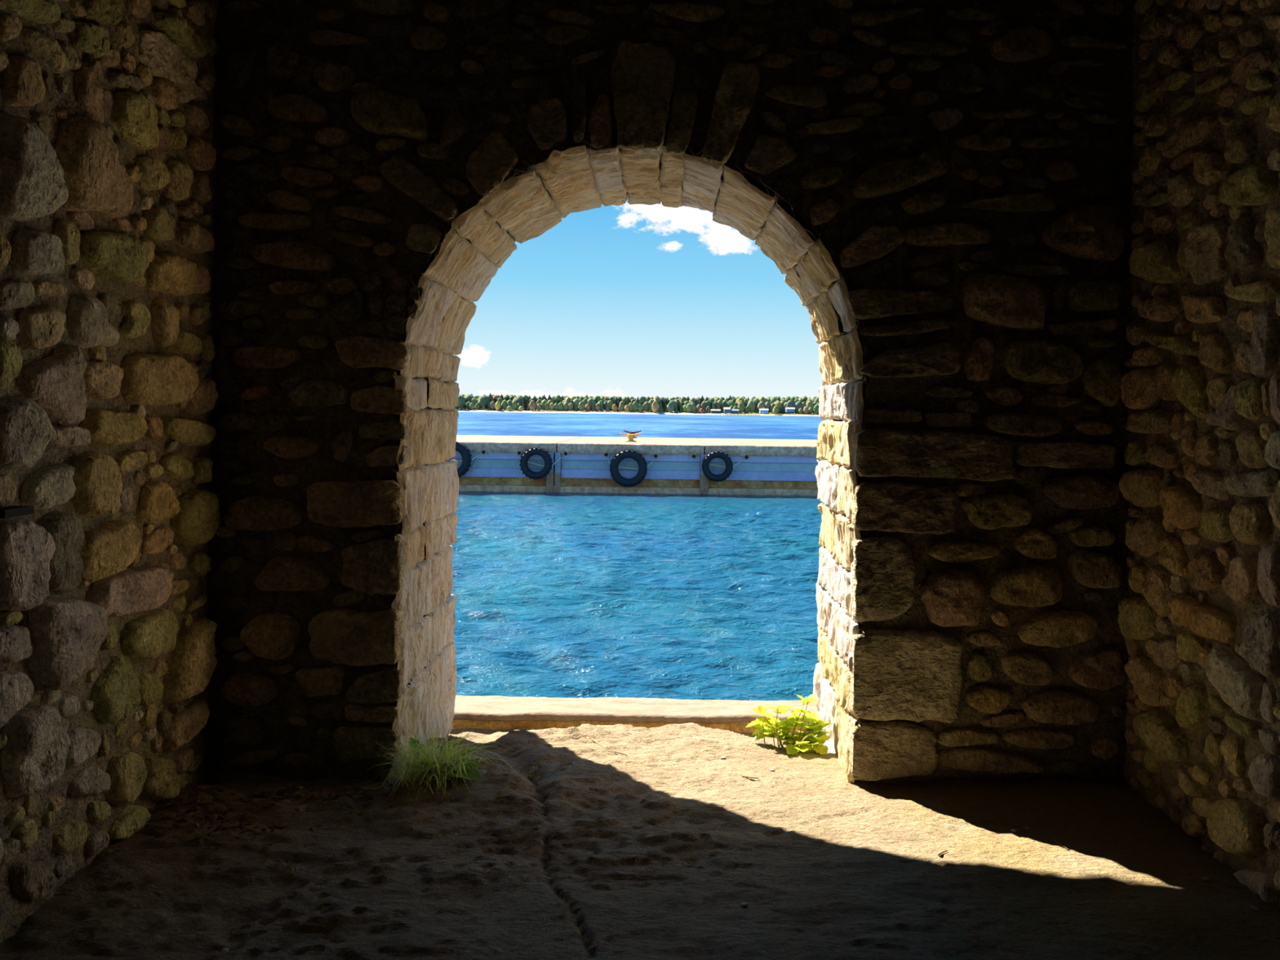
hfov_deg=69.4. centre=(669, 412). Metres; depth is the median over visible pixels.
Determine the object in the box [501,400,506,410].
tree
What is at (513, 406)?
tree
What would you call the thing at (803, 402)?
tree
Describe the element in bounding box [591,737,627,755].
twig
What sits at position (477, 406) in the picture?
tree
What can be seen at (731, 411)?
house
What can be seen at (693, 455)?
socket
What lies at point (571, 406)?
tree
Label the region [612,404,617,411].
tree
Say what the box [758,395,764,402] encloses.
tree
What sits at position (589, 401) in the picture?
tree
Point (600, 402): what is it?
tree
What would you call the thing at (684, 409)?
tree
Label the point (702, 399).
tree
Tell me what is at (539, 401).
tree
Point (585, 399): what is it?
tree
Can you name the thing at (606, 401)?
tree
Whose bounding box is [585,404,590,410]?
tree
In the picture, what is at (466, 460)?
tyre fender
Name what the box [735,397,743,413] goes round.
tree
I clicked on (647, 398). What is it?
tree
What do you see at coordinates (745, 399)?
tree
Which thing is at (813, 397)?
tree
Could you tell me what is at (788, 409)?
house
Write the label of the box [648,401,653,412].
tree
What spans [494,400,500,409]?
tree
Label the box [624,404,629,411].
tree
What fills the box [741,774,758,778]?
twig
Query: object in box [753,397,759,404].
tree
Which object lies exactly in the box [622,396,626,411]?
tree
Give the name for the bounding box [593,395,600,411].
tree
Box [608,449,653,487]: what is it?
tyre fender
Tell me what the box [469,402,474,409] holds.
tree
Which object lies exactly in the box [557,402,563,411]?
tree
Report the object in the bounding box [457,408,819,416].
shore
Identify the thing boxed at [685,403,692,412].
tree
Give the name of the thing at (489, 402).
tree
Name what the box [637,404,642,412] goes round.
tree
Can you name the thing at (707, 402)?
tree
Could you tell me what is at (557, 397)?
tree
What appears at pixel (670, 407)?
tree
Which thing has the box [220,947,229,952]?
pebble
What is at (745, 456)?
bolt
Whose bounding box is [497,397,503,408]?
tree
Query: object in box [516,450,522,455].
socket
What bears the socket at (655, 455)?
attached to the dock
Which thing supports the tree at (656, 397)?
on the shore
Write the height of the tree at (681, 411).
10.701 m
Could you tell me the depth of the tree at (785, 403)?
1109.24 m
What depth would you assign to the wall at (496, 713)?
4.76 m
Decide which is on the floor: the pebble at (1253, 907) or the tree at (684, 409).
the pebble at (1253, 907)
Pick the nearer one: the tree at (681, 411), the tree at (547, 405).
the tree at (547, 405)
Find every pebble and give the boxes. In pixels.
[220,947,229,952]
[740,902,747,906]
[1249,905,1259,911]
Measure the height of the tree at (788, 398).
21.460 m
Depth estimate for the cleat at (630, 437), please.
27.55 m
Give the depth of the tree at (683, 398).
1144.73 m
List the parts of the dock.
sheet panel, sheet panel, sheet panel, sheet panel, sheet panel, sheet panel, sheet panel, sheet panel, sheet panel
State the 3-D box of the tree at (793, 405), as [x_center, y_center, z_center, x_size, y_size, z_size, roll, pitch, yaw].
[148.524,-4.514,1110.323,10.203,13.116,9.055,1,0,0]
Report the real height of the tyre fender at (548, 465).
0.874 m
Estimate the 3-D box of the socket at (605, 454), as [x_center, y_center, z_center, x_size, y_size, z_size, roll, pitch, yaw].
[-1.755,1.161,25.509,0.150,0.150,0.123,1,0,0]
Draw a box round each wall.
[0,0,221,943]
[205,0,1133,782]
[451,695,817,733]
[1117,0,1279,906]
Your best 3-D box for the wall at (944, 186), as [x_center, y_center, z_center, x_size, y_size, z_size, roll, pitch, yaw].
[0.003,-0.225,4.179,4.448,3.950,1.042,1,0,0]
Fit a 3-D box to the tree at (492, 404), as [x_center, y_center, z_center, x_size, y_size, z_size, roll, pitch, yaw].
[-212.941,-8.136,1109.383,8.146,11.696,8.550,1,0,45]
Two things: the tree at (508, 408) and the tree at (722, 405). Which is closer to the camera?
the tree at (508, 408)
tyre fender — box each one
[448,441,479,477]
[519,447,561,479]
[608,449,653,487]
[702,450,740,482]
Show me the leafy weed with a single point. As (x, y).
(815, 726)
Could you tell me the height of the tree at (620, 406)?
9.101 m
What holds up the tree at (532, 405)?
on the shore
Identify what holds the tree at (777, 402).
on the shore
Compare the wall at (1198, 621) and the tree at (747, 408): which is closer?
the wall at (1198, 621)
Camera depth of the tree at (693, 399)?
1146.69 m
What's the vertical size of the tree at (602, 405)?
11.660 m
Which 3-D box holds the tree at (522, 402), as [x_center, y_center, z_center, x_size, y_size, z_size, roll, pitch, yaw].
[-176.899,-9.046,1112.605,7.044,13.625,6.766,1,0,40]
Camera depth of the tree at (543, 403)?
1108.16 m
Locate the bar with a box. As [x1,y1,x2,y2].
[0,505,33,518]
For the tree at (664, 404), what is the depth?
1126.58 m
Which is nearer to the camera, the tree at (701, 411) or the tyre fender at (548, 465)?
the tyre fender at (548, 465)
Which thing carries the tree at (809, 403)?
on the shore
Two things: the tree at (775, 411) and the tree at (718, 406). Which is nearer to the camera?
the tree at (775, 411)
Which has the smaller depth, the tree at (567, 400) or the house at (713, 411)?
the house at (713, 411)
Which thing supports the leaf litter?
on the floor
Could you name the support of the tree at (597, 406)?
on the shore
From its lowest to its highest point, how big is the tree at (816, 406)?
12.414 m
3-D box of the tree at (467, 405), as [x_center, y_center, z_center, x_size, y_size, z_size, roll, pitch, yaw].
[-241.888,-8.153,1111.602,7.575,10.972,8.535,1,0,23]
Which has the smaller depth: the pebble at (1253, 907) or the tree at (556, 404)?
the pebble at (1253, 907)
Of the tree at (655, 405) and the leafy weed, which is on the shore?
the tree at (655, 405)
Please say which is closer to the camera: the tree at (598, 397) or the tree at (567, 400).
the tree at (567, 400)
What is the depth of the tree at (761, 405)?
1113.04 m
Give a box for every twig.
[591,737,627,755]
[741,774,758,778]
[1053,838,1068,849]
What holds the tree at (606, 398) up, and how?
on the shore
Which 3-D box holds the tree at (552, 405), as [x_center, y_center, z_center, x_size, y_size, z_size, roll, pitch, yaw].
[-141.816,-6.633,1108.183,7.714,10.552,7.349,1,0,-34]
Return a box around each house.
[711,408,720,413]
[724,407,729,413]
[729,408,738,413]
[759,408,768,413]
[785,407,795,412]
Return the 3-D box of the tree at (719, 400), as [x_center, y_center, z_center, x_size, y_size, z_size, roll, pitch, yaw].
[61.958,-7.487,1134.827,11.696,16.794,12.278,1,0,7]
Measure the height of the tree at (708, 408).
9.230 m
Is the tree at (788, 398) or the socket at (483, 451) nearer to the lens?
the socket at (483, 451)
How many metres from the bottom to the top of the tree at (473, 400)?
14.798 m
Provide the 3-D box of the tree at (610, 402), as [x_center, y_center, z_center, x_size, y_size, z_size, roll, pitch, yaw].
[-72.606,-8.072,1117.072,9.970,14.441,11.234,1,0,-12]
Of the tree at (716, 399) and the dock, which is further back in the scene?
the tree at (716, 399)
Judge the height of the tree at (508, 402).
13.467 m
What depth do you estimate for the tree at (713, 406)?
1121.22 m
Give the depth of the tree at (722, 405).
1122.59 m
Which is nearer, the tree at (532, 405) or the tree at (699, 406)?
the tree at (532, 405)
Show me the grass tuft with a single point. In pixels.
(437, 766)
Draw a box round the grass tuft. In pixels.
[366,715,512,804]
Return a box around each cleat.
[619,432,642,441]
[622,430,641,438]
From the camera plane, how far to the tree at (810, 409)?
1097.66 m
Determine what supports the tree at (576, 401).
on the shore
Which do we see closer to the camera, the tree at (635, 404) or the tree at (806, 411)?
the tree at (806, 411)
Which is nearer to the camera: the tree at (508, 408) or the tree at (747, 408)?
the tree at (508, 408)
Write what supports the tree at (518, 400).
on the shore
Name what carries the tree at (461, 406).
on the shore
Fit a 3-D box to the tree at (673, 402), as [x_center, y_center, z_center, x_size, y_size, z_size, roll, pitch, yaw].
[2.861,-7.677,1127.429,12.156,15.627,10.789,1,0,40]
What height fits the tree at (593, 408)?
13.012 m
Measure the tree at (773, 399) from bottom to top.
20.273 m
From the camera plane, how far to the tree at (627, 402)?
1117.54 m
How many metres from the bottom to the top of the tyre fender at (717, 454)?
0.850 m
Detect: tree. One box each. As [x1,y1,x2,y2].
[457,402,464,409]
[465,400,471,408]
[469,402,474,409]
[471,397,476,409]
[474,402,479,409]
[480,400,486,409]
[486,400,491,410]
[489,400,495,410]
[491,395,499,409]
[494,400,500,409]
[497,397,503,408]
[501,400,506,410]
[506,400,512,408]
[506,405,512,410]
[511,400,517,410]
[514,396,521,404]
[521,399,525,409]
[524,395,528,410]
[528,400,537,410]
[536,399,542,404]
[536,403,541,410]
[540,400,546,409]
[544,403,549,410]
[549,402,554,410]
[554,402,558,410]
[555,395,562,402]
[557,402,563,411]
[563,397,570,411]
[563,401,568,411]
[568,402,573,410]
[573,398,579,411]
[577,400,585,411]
[582,397,588,411]
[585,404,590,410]
[586,397,595,411]
[590,400,595,411]
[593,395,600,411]
[594,403,599,410]
[597,400,604,407]
[600,402,604,411]
[603,396,610,401]
[603,400,608,410]
[605,403,609,411]
[606,400,613,411]
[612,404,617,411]
[617,404,622,412]
[618,400,625,410]
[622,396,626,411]
[623,397,629,410]
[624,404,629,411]
[628,402,632,411]
[632,401,638,412]
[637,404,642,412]
[638,395,645,404]
[642,403,648,412]
[645,396,650,411]
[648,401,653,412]
[651,400,659,413]
[653,395,661,412]
[657,406,662,412]
[662,399,666,412]
[666,402,674,413]
[669,400,677,412]
[679,396,688,407]
[679,404,683,413]
[682,404,686,413]
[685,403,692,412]
[688,397,697,403]
[690,402,697,413]
[696,404,701,412]
[699,408,704,413]
[700,395,704,403]
[705,400,711,411]
[706,405,711,412]
[711,402,715,408]
[714,396,722,401]
[715,401,720,412]
[717,399,722,413]
[720,402,724,413]
[727,400,735,407]
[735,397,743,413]
[737,402,745,412]
[742,398,749,413]
[744,406,749,413]
[746,400,755,413]
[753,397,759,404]
[753,400,759,413]
[757,401,764,413]
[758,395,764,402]
[764,401,770,412]
[768,396,777,404]
[768,403,775,413]
[772,406,777,414]
[773,400,781,413]
[780,401,784,413]
[783,401,786,413]
[785,395,791,401]
[786,400,794,407]
[791,404,796,413]
[795,400,803,413]
[798,408,802,414]
[802,401,805,413]
[803,405,808,414]
[805,400,813,411]
[808,407,813,414]
[810,395,816,413]
[813,404,818,414]
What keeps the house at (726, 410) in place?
on the shore
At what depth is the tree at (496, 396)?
1135.27 m
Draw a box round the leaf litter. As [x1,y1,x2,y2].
[106,775,393,871]
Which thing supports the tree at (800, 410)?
on the shore
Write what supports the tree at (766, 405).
on the shore
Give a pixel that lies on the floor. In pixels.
(575, 848)
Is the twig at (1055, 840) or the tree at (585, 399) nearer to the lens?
the twig at (1055, 840)
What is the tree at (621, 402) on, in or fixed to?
on the shore
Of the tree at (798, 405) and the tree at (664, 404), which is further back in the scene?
the tree at (664, 404)
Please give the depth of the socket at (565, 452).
25.45 m
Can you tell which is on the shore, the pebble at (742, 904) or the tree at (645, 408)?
the tree at (645, 408)
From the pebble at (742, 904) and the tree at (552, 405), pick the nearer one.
the pebble at (742, 904)
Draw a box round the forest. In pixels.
[454,394,819,408]
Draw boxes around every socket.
[480,448,486,454]
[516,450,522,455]
[563,450,568,456]
[603,452,608,457]
[653,453,658,458]
[691,453,696,458]
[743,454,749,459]
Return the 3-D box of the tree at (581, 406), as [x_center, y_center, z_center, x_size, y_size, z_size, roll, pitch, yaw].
[-105.581,-7.483,1106.733,8.880,13.201,8.294,1,0,-9]
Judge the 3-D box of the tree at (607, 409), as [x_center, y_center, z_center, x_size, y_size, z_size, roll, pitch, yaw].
[-74.098,-6.507,1105.095,5.847,11.377,5.824,1,0,18]
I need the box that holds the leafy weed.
[746,693,831,755]
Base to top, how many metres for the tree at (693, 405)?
13.058 m
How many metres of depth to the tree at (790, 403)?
1106.81 m
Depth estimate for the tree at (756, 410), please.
1116.31 m
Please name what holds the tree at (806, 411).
on the shore
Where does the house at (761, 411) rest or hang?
on the shore
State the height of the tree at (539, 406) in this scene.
9.703 m
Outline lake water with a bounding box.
[447,411,825,701]
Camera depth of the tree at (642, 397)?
1137.77 m
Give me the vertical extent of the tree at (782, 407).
15.243 m
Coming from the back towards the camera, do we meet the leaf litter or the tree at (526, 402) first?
the tree at (526, 402)
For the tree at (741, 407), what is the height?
13.959 m
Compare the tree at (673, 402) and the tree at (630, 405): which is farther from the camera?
the tree at (673, 402)
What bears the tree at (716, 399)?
on the shore
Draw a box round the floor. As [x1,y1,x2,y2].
[0,722,1279,959]
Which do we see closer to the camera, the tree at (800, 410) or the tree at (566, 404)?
the tree at (800, 410)
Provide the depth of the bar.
2.55 m
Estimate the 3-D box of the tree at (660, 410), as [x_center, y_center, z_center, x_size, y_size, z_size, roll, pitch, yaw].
[-12.585,-3.260,1106.314,6.635,8.790,6.725,1,0,-35]
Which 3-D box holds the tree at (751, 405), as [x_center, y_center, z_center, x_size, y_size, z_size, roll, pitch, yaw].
[98.417,-6.763,1117.328,11.535,16.301,11.692,1,0,-3]
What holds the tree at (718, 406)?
on the shore
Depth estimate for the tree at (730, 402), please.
1125.89 m
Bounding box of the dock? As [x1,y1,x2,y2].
[448,435,817,495]
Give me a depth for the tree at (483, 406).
1107.35 m
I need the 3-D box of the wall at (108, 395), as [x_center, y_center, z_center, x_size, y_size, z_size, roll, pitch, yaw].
[-1.849,-0.199,0.595,0.176,3.750,6.390,1,0,0]
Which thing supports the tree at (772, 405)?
on the shore
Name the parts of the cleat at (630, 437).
stem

